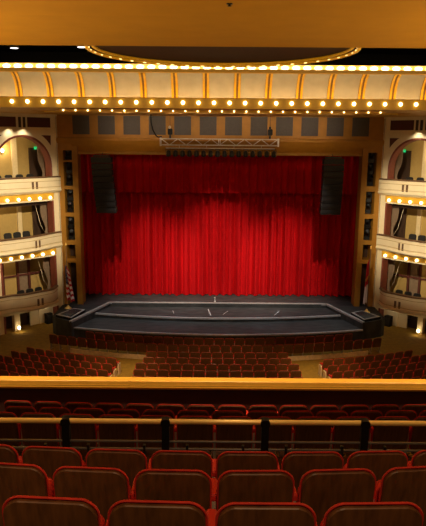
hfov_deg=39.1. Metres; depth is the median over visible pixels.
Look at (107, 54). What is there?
ring
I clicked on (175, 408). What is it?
chair
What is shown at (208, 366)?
chair
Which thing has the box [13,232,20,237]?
chair
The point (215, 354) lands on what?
chair
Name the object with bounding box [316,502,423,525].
chair
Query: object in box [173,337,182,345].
chair
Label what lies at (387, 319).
grille
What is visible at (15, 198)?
fascia
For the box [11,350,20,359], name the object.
chair
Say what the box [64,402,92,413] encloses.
chair
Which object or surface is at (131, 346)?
chair
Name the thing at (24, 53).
ceiling
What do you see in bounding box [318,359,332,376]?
chair
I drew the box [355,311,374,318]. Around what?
grille
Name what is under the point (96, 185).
grille
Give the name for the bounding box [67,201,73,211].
light
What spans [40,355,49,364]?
chair
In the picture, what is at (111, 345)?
chair
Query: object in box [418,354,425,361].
chair
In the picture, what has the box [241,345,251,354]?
chair
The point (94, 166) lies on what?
grille
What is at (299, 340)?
chair
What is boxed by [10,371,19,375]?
chair
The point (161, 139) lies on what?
lighting truss
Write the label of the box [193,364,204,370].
chair
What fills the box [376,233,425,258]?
box
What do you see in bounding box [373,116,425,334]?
wall
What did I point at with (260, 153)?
lantern
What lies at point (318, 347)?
chair
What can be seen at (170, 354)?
chair
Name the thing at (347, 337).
chair
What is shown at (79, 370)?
chair
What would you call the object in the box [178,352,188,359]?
chair
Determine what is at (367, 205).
light
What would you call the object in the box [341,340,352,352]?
chair
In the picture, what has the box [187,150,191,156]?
lantern
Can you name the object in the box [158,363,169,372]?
chair
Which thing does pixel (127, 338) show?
chair
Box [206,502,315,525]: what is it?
chair
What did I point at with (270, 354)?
chair
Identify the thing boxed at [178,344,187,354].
chair
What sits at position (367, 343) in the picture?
chair
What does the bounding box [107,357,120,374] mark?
chair
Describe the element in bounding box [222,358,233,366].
chair
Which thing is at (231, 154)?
lantern
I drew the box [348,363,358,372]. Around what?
chair
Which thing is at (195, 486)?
chair
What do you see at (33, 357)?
chair
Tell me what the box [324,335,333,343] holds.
chair
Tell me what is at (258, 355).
chair
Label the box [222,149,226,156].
lantern
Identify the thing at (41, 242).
box
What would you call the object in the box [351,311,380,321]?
platform
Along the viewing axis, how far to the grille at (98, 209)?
34.53 m
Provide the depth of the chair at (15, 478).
3.79 m
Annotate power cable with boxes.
[150,114,161,137]
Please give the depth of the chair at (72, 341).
30.54 m
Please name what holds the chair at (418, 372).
on the floor at (395, 339)
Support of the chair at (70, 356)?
on the floor at (395, 339)
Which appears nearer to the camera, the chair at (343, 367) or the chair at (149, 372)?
the chair at (149, 372)
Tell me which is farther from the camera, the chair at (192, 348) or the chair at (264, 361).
the chair at (192, 348)
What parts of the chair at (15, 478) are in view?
backrest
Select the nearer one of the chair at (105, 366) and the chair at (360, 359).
the chair at (105, 366)
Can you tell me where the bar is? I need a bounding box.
[166,146,274,148]
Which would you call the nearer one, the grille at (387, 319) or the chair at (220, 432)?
the chair at (220, 432)
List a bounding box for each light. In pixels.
[0,63,425,70]
[65,150,71,159]
[66,162,71,173]
[66,174,72,184]
[67,190,73,200]
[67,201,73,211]
[68,217,74,227]
[69,229,74,239]
[363,229,369,239]
[364,219,370,228]
[365,203,370,213]
[366,192,371,201]
[367,163,373,173]
[367,175,372,185]
[368,153,373,162]
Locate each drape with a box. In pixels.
[35,204,47,232]
[37,146,44,175]
[38,257,50,288]
[386,259,399,291]
[390,207,403,235]
[394,150,402,178]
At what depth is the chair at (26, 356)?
28.22 m
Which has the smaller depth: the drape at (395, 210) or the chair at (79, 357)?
the chair at (79, 357)
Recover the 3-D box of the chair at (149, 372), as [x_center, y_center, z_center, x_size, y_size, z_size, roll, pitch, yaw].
[-2.740,5.045,26.523,0.531,0.862,0.407,1,12,2]
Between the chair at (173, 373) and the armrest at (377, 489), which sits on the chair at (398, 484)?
the armrest at (377, 489)
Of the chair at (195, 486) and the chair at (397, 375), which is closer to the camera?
the chair at (195, 486)
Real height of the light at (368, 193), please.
0.632 m
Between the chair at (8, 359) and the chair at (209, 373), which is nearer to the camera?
the chair at (209, 373)
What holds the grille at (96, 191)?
attached to the array at (103, 180)
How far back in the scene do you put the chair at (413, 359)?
28.23 m
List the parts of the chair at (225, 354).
panel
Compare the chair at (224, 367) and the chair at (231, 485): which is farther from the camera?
the chair at (224, 367)
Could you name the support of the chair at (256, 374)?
on the floor at (395, 339)
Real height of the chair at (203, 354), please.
0.862 m
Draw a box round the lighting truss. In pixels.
[160,138,278,146]
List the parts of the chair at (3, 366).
panel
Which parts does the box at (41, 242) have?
handrail, moulding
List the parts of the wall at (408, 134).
spandrel panel, dark door, frieze panel, dark door, wall panel, passage panel, lit panel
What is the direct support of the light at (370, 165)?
attached to the arch
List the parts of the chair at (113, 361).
panel, panel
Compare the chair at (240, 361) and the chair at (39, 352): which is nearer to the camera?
the chair at (240, 361)
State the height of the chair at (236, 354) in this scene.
0.862 m
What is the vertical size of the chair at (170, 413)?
0.862 m
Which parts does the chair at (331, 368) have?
panel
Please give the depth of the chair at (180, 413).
8.93 m
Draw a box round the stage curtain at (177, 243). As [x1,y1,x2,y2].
[82,192,356,296]
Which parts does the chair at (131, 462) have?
backrest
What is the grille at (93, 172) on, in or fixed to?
attached to the array at (103, 180)
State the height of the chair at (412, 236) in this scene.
0.900 m
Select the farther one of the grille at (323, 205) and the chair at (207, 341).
the grille at (323, 205)
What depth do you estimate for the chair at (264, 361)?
27.74 m
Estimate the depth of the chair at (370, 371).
26.63 m
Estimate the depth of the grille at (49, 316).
35.32 m
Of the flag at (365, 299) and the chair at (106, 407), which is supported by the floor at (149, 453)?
the chair at (106, 407)
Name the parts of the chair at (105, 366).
panel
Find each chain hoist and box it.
[168,126,172,137]
[268,116,272,138]
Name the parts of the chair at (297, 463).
backrest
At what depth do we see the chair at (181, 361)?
27.74 m
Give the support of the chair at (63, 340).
on the floor at (395, 339)
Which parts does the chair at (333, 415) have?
backrest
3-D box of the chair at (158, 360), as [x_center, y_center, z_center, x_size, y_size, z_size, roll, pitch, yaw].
[-2.473,4.739,28.002,0.531,0.862,0.407,1,12,2]
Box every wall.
[0,113,64,334]
[0,376,425,413]
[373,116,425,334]
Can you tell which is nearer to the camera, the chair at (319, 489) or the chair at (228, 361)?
the chair at (319, 489)
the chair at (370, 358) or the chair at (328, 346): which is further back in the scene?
the chair at (328, 346)
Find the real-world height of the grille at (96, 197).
0.230 m
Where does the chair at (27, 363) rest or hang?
on the floor at (395, 339)
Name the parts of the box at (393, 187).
moulding, handrail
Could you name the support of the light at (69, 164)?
hanging from the arch
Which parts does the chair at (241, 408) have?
backrest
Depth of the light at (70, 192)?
34.81 m
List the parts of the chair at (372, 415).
backrest, panel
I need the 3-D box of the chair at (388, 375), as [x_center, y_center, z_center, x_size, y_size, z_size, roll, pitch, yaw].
[7.498,5.174,26.289,0.531,0.862,0.407,-3,12,-17]
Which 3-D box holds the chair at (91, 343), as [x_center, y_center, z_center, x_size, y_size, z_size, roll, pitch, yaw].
[-6.117,4.197,30.466,0.531,0.862,0.407,3,12,14]
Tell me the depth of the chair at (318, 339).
30.99 m
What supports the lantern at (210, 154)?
hanging from the bar
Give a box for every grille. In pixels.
[47,314,52,322]
[61,309,80,316]
[91,158,109,161]
[92,164,110,168]
[92,171,110,174]
[93,177,111,180]
[94,183,112,187]
[95,190,112,193]
[95,196,113,199]
[96,202,114,205]
[97,208,114,211]
[321,210,339,213]
[322,197,340,201]
[322,204,340,207]
[323,185,341,188]
[323,191,341,195]
[324,166,343,169]
[324,173,342,176]
[324,179,342,182]
[325,160,343,163]
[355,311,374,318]
[384,317,389,325]
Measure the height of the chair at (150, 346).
0.862 m
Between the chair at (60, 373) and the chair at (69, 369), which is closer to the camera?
the chair at (60, 373)
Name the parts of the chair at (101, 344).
panel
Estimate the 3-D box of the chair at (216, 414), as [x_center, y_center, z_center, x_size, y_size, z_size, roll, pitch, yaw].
[0.198,2.579,9.195,0.531,0.862,0.407,0,12,0]
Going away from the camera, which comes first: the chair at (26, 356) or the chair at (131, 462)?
the chair at (131, 462)
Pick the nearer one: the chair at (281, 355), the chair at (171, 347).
the chair at (281, 355)
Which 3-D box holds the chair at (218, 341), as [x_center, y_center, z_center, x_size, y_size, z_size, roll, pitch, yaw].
[0.295,4.199,30.697,0.531,0.862,0.407,0,12,0]
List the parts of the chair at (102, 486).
backrest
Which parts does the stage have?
edge trim, edge trim, edge trim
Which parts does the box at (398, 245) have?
moulding, handrail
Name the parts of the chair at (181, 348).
panel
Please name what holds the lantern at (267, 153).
hanging from the bar
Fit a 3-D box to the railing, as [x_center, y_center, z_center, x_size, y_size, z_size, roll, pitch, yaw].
[0.440,1.996,5.931,12.212,0.980,0.140,0,12,0]
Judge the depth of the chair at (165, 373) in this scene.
26.27 m
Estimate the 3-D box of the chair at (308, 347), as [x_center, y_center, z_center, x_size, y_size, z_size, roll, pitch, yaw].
[4.720,4.370,30.043,0.531,0.862,0.407,-2,12,-10]
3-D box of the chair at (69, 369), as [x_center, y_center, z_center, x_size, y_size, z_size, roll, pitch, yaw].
[-6.340,4.946,26.861,0.531,0.862,0.407,4,12,16]
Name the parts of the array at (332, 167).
bumper frame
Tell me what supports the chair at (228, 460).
on the floor at (149, 453)
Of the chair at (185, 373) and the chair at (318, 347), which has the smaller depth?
the chair at (185, 373)
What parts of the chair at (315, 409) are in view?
backrest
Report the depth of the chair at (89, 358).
27.92 m
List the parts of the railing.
post, post, rail, rail, rail, post, post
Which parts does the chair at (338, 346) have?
panel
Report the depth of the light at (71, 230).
35.28 m
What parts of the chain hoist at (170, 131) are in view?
motor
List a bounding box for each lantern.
[166,150,170,156]
[173,150,177,156]
[180,150,184,156]
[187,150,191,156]
[194,150,198,156]
[201,150,205,156]
[208,149,212,156]
[215,149,219,156]
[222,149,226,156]
[229,149,233,156]
[236,149,241,156]
[243,149,248,156]
[250,149,255,156]
[257,149,262,157]
[264,149,269,157]
[271,149,276,157]
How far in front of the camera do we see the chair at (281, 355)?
28.53 m
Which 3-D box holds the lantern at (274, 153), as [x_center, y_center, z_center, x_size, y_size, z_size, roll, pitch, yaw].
[3.358,-6.049,33.148,0.300,0.446,0.318,0,12,0]
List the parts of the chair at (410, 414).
backrest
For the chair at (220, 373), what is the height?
0.862 m
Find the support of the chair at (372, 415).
on the floor at (149, 453)
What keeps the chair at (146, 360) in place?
on the floor at (395, 339)
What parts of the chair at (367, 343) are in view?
panel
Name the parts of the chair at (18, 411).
backrest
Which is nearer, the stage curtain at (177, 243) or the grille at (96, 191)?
the grille at (96, 191)
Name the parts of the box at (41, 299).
handrail, moulding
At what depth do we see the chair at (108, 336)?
31.10 m
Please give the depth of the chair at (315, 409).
10.10 m
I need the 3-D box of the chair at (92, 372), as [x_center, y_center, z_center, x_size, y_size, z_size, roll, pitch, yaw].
[-5.319,5.011,26.589,0.531,0.862,0.407,3,12,14]
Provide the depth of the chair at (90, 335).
31.35 m
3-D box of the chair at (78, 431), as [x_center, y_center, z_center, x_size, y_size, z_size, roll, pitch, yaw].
[-1.814,2.370,8.161,0.531,0.862,0.407,1,12,2]
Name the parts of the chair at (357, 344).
panel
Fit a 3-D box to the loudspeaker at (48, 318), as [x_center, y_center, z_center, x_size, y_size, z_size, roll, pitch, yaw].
[-9.706,3.261,35.462,0.400,0.600,0.355,-11,16,-44]
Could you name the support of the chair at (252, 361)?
on the floor at (395, 339)
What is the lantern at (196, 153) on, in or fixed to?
hanging from the bar
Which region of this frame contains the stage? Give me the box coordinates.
[52,293,384,344]
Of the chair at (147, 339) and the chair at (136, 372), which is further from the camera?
the chair at (147, 339)
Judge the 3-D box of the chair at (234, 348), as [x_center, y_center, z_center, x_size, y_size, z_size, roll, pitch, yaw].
[1.107,4.417,29.681,0.531,0.862,0.407,0,12,-2]
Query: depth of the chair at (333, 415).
8.95 m
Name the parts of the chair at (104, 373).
panel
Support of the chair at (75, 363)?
on the floor at (395, 339)
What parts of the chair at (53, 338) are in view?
panel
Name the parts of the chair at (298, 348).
panel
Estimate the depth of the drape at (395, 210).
34.98 m
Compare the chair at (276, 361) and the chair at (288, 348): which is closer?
the chair at (276, 361)
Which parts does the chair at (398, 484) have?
backrest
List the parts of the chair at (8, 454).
panel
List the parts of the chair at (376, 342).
panel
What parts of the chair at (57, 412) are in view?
backrest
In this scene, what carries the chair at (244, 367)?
on the floor at (395, 339)
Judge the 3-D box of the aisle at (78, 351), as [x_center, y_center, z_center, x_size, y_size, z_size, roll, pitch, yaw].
[-5.145,4.593,30.175,4.408,0.220,0.147,3,12,12]
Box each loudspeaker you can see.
[44,312,52,323]
[384,315,392,326]
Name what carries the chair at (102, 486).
on the floor at (149, 453)
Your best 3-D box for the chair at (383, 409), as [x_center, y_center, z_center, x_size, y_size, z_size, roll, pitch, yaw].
[2.888,2.779,10.399,0.531,0.862,0.407,0,12,-2]
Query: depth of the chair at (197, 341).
30.50 m
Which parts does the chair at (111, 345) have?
panel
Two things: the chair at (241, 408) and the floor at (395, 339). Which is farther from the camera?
the floor at (395, 339)
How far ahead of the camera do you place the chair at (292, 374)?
26.30 m
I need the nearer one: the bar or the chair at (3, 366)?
the chair at (3, 366)
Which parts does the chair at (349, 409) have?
backrest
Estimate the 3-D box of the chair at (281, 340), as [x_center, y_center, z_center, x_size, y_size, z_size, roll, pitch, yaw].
[3.391,4.185,30.879,0.531,0.862,0.407,-1,12,-7]
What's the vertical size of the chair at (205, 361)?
0.862 m
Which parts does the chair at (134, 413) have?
backrest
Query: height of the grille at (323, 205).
0.230 m
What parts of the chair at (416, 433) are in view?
backrest, panel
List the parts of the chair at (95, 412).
backrest, panel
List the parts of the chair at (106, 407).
backrest, panel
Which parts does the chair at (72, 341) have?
panel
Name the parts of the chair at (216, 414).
panel, backrest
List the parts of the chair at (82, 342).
panel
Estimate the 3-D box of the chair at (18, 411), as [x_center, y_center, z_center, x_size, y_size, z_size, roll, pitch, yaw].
[-2.912,2.538,9.278,0.531,0.862,0.407,1,12,3]
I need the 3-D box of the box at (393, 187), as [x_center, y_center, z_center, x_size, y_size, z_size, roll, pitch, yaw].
[11.431,-3.976,32.434,0.390,0.930,5.400,-11,16,-44]
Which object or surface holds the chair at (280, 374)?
on the floor at (395, 339)
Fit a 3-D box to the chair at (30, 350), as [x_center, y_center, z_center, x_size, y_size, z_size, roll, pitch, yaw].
[-8.753,4.449,29.155,0.531,0.862,0.407,5,13,21]
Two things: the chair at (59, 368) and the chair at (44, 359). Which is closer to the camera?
the chair at (59, 368)
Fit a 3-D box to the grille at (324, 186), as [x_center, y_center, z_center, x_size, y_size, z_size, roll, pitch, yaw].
[6.784,-4.291,33.982,1.060,0.230,0.013,0,12,0]
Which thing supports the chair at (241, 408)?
on the floor at (149, 453)
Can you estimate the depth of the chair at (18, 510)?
2.89 m
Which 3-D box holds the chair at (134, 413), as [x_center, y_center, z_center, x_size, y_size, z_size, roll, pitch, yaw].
[-1.357,2.562,9.218,0.531,0.862,0.407,1,12,2]
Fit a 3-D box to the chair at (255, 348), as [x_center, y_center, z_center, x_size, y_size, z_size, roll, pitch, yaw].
[2.139,4.414,29.733,0.531,0.862,0.407,0,12,-4]
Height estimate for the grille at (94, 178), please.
0.230 m
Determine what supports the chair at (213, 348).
on the floor at (395, 339)
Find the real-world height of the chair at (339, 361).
0.862 m
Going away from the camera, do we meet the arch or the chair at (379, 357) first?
the chair at (379, 357)
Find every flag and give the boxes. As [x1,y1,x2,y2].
[65,243,74,308]
[363,246,371,312]
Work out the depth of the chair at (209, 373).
26.23 m
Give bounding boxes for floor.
[0,316,425,378]
[15,439,416,469]
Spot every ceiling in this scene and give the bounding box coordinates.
[0,0,425,47]
[0,45,425,65]
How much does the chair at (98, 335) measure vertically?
0.862 m
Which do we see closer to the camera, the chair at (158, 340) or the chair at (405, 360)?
the chair at (405, 360)
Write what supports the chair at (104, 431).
on the floor at (149, 453)
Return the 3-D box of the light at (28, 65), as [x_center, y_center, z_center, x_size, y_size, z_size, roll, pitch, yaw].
[0.414,-8.094,24.820,30.000,0.220,0.040,0,12,0]
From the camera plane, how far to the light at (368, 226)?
35.11 m
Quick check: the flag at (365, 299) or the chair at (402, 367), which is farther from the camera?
the flag at (365, 299)
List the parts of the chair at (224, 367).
panel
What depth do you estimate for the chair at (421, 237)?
33.26 m
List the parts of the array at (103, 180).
bumper frame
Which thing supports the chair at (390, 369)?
on the floor at (395, 339)
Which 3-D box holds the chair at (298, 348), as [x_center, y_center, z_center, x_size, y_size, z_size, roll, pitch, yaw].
[4.204,4.383,29.960,0.531,0.862,0.407,-1,12,-9]
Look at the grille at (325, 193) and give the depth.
34.10 m
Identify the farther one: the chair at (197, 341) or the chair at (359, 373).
the chair at (197, 341)
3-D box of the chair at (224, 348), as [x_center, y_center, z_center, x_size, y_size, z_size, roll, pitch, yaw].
[0.591,4.415,29.671,0.531,0.862,0.407,0,12,-1]
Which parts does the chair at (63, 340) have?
panel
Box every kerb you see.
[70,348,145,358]
[288,351,367,360]
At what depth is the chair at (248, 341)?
30.52 m
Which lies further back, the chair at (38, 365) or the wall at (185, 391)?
the chair at (38, 365)
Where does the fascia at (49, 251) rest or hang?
attached to the wall at (20, 133)
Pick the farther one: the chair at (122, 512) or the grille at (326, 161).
the grille at (326, 161)
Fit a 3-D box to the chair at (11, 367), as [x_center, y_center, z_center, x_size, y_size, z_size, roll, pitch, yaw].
[-8.965,4.889,27.035,0.531,0.862,0.407,5,13,22]
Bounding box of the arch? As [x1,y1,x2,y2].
[55,115,384,306]
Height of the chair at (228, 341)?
0.862 m
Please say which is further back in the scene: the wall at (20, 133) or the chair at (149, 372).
the wall at (20, 133)
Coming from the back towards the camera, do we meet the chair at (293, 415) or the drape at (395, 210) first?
the drape at (395, 210)
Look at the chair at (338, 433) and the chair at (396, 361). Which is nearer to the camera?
the chair at (338, 433)
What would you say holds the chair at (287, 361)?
on the floor at (395, 339)
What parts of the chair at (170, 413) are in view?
backrest, panel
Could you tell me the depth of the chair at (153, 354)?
28.54 m
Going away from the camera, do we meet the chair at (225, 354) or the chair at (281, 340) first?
the chair at (225, 354)
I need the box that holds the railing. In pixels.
[0,415,425,456]
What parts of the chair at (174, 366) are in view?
panel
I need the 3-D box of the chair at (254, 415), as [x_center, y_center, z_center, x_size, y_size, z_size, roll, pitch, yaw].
[0.716,2.583,9.197,0.531,0.862,0.407,0,12,0]
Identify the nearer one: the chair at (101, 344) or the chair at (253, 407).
the chair at (253, 407)
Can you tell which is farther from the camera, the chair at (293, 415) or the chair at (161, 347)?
the chair at (161, 347)
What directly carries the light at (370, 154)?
attached to the arch
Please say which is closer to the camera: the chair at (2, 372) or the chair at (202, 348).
the chair at (2, 372)
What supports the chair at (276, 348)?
on the floor at (395, 339)
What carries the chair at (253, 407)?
on the floor at (149, 453)
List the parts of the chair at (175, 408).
backrest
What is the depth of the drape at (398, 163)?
34.33 m
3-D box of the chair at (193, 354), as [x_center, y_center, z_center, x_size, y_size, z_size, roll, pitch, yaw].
[-0.866,4.602,28.718,0.531,0.862,0.407,1,12,1]
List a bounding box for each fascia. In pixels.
[0,193,53,202]
[0,248,56,261]
[382,251,425,262]
[385,196,425,204]
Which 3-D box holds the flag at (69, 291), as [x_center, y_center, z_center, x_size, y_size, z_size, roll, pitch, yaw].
[-8.367,0.745,34.599,0.558,3.900,0.394,8,14,32]
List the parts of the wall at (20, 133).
frieze panel, lit panel, passage panel, wall panel, dark door, frieze panel, dark door, spandrel panel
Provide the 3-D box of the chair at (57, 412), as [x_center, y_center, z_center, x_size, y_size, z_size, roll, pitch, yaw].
[-2.394,2.547,9.254,0.531,0.862,0.407,1,12,2]
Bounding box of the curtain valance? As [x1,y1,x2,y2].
[80,154,358,193]
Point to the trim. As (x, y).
(28, 88)
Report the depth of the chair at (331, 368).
26.99 m
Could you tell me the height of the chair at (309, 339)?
0.862 m
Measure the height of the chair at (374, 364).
0.862 m
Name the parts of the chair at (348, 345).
panel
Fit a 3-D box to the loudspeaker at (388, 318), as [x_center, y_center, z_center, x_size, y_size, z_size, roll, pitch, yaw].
[10.353,3.419,35.462,0.355,0.600,0.400,-11,16,-44]
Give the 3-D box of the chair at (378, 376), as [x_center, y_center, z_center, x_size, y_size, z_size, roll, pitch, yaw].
[6.987,5.202,26.135,0.531,0.862,0.407,-3,12,-16]
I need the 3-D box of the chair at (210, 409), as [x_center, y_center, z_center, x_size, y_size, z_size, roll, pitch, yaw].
[-0.222,2.764,10.350,0.531,0.862,0.407,1,12,0]
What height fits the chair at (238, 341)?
0.862 m
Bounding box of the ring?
[84,46,360,67]
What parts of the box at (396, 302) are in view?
moulding, handrail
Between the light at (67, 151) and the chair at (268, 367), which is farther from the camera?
the light at (67, 151)
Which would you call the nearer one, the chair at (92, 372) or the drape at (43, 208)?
the chair at (92, 372)
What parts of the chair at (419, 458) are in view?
panel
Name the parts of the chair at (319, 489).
armrest, backrest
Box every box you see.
[0,176,61,195]
[0,231,62,257]
[0,285,58,315]
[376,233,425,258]
[378,178,425,197]
[378,287,425,316]
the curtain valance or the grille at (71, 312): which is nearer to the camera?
the grille at (71, 312)
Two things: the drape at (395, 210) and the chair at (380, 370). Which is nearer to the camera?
the chair at (380, 370)
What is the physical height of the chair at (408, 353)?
0.862 m
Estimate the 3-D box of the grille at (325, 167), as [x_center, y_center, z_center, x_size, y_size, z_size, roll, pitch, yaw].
[6.792,-5.319,33.694,1.060,0.230,0.013,0,12,0]
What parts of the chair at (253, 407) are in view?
backrest, panel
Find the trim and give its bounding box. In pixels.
[0,63,425,116]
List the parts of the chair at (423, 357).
panel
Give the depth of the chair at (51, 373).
26.06 m
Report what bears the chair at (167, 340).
on the floor at (395, 339)
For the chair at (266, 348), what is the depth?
29.56 m
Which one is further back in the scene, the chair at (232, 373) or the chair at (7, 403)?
the chair at (232, 373)
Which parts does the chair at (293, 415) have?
backrest, panel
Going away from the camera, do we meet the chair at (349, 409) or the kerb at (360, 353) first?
the chair at (349, 409)
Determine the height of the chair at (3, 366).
0.862 m
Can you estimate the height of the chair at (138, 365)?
0.862 m
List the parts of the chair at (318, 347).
panel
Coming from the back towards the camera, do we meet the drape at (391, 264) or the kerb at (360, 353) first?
the drape at (391, 264)
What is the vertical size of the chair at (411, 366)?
0.862 m
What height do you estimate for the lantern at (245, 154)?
0.446 m
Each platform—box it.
[56,308,85,319]
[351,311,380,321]
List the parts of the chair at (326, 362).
panel, panel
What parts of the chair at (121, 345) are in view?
panel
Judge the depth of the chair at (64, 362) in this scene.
27.50 m
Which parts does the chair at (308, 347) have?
panel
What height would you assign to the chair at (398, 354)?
0.862 m
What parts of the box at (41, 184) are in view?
handrail, moulding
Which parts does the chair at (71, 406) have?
backrest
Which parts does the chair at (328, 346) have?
panel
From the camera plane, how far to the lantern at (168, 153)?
33.06 m
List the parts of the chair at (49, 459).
backrest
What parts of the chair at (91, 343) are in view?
panel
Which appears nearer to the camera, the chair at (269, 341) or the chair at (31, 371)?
the chair at (31, 371)
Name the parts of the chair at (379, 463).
backrest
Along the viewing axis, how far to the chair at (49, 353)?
28.54 m
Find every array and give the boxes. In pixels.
[91,152,117,212]
[319,154,343,214]
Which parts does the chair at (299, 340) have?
panel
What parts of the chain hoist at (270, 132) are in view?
motor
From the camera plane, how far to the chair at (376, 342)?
30.74 m
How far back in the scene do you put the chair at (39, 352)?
28.73 m
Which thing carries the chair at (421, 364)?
on the floor at (395, 339)
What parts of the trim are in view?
moulding, cove panel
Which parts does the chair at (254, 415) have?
backrest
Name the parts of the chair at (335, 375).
panel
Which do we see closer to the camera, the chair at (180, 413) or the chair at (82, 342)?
the chair at (180, 413)
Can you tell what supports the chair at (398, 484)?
on the floor at (149, 453)
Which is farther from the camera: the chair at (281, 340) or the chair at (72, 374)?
the chair at (281, 340)
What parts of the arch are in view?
grille panel, grille panel, grille panel, grille panel, grille panel, grille panel, grille panel, grille panel, grille panel, grille panel, grille panel, grille panel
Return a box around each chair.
[0,362,7,370]
[0,369,9,375]
[0,412,21,445]
[0,444,22,463]
[0,462,53,525]
[2,495,105,525]
[4,233,11,238]
[4,356,14,364]
[4,400,31,408]
[5,406,36,417]
[7,363,17,372]
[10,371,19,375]
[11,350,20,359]
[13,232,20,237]
[14,358,23,366]
[17,365,27,374]
[20,352,29,360]
[20,413,58,449]
[22,231,29,236]
[22,446,85,478]
[24,359,33,368]
[26,347,35,355]
[27,367,37,375]
[30,354,39,362]
[33,361,43,370]
[34,401,61,412]
[36,349,45,357]
[38,369,48,375]
[39,407,70,417]
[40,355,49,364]
[44,363,54,371]
[45,350,55,358]
[48,370,58,375]
[49,334,58,348]
[50,357,59,365]
[52,466,130,522]
[54,364,64,373]
[55,351,65,360]
[58,335,67,349]
[58,414,96,446]
[59,372,69,376]
[60,358,70,367]
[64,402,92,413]
[65,353,75,361]
[65,365,75,374]
[68,336,77,350]
[70,360,80,367]
[70,373,79,376]
[73,408,104,450]
[75,354,85,362]
[75,367,86,376]
[77,337,86,348]
[81,361,91,369]
[85,448,146,488]
[86,331,94,340]
[86,355,95,363]
[86,368,97,376]
[87,338,96,349]
[91,362,101,371]
[95,332,104,341]
[95,403,122,443]
[96,356,106,365]
[97,339,106,350]
[97,414,135,446]
[98,369,112,376]
[102,363,116,376]
[104,333,113,342]
[105,500,207,525]
[106,340,116,351]
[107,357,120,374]
[108,409,139,438]
[114,334,123,341]
[116,341,126,352]
[124,335,133,343]
[125,403,153,415]
[126,342,136,353]
[130,469,211,510]
[133,369,144,376]
[135,363,145,372]
[135,415,173,450]
[137,342,146,353]
[142,409,174,451]
[143,336,152,344]
[143,357,153,366]
[145,369,156,376]
[146,351,156,359]
[147,343,156,352]
[147,363,157,372]
[148,450,212,477]
[153,336,162,344]
[154,357,164,366]
[156,404,184,415]
[157,344,166,351]
[157,351,167,360]
[157,370,168,376]
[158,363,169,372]
[163,337,172,345]
[165,357,176,365]
[167,344,177,351]
[168,352,178,359]
[169,370,180,376]
[170,363,181,372]
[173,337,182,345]
[174,416,213,447]
[175,410,208,418]
[177,358,187,364]
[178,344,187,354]
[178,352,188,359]
[181,370,192,376]
[182,364,192,370]
[183,338,192,346]
[187,404,215,415]
[188,345,198,353]
[188,358,199,366]
[189,352,199,358]
[193,338,203,345]
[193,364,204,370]
[193,370,204,377]
[199,345,208,353]
[200,352,210,359]
[200,358,210,365]
[204,338,213,346]
[205,364,216,372]
[205,370,216,377]
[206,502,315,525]
[209,345,219,354]
[209,410,243,455]
[211,352,221,359]
[211,358,221,365]
[211,470,294,511]
[212,451,277,478]
[213,416,252,458]
[214,338,223,347]
[217,364,228,372]
[217,370,228,377]
[218,405,245,415]
[220,345,230,354]
[222,352,232,363]
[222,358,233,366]
[224,338,233,346]
[229,364,239,372]
[229,371,240,377]
[230,345,240,354]
[233,352,243,360]
[234,338,243,347]
[234,358,244,366]
[240,364,251,372]
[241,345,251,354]
[241,371,252,377]
[244,338,254,345]
[244,352,254,360]
[245,358,256,366]
[246,405,276,415]
[247,411,278,425]
[251,345,261,354]
[252,364,263,372]
[252,416,291,448]
[253,371,264,377]
[254,338,264,346]
[255,352,265,360]
[257,358,267,366]
[262,345,272,353]
[264,364,275,372]
[265,338,274,345]
[265,371,276,377]
[266,352,276,360]
[268,358,279,367]
[272,344,282,353]
[275,337,284,346]
[275,364,286,372]
[275,411,313,455]
[277,352,287,361]
[277,371,288,377]
[277,405,307,416]
[278,451,343,491]
[280,358,291,366]
[283,344,292,353]
[287,364,298,372]
[289,370,301,377]
[289,417,331,451]
[292,344,303,355]
[293,337,304,347]
[293,468,375,525]
[302,343,313,355]
[304,336,314,344]
[310,405,338,416]
[312,343,323,354]
[314,335,323,343]
[316,411,347,428]
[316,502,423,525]
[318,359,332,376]
[322,342,333,353]
[323,365,337,378]
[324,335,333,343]
[327,371,342,378]
[330,417,370,448]
[331,341,343,353]
[333,334,342,343]
[333,358,343,366]
[337,364,348,373]
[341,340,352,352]
[341,405,368,416]
[342,370,353,378]
[343,333,352,342]
[343,357,353,366]
[343,410,382,456]
[343,450,407,481]
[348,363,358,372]
[351,340,362,351]
[353,369,364,378]
[354,356,363,364]
[359,362,369,370]
[360,339,371,350]
[364,355,373,363]
[364,368,374,377]
[368,338,381,353]
[368,416,409,448]
[369,361,379,369]
[370,374,380,378]
[371,405,399,415]
[374,354,383,362]
[374,466,425,525]
[375,367,385,376]
[379,359,389,368]
[381,373,391,378]
[384,353,393,361]
[385,365,395,374]
[385,410,416,420]
[389,358,399,367]
[392,371,402,378]
[393,351,402,359]
[396,364,405,373]
[399,357,409,365]
[401,404,425,416]
[402,370,412,378]
[403,350,412,358]
[404,416,425,453]
[406,362,415,371]
[407,410,425,457]
[407,450,425,466]
[408,234,416,239]
[409,355,418,363]
[412,368,422,377]
[415,361,425,369]
[418,235,425,240]
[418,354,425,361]
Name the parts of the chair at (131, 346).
panel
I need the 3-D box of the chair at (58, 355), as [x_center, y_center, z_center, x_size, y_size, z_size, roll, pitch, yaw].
[-7.220,4.576,28.602,0.531,0.862,0.407,4,12,18]
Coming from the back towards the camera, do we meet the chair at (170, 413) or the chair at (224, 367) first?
the chair at (224, 367)
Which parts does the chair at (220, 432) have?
backrest, panel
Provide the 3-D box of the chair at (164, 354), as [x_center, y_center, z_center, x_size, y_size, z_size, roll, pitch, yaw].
[-2.422,4.582,28.754,0.531,0.862,0.407,1,12,2]
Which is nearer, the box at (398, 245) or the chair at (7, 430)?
the chair at (7, 430)

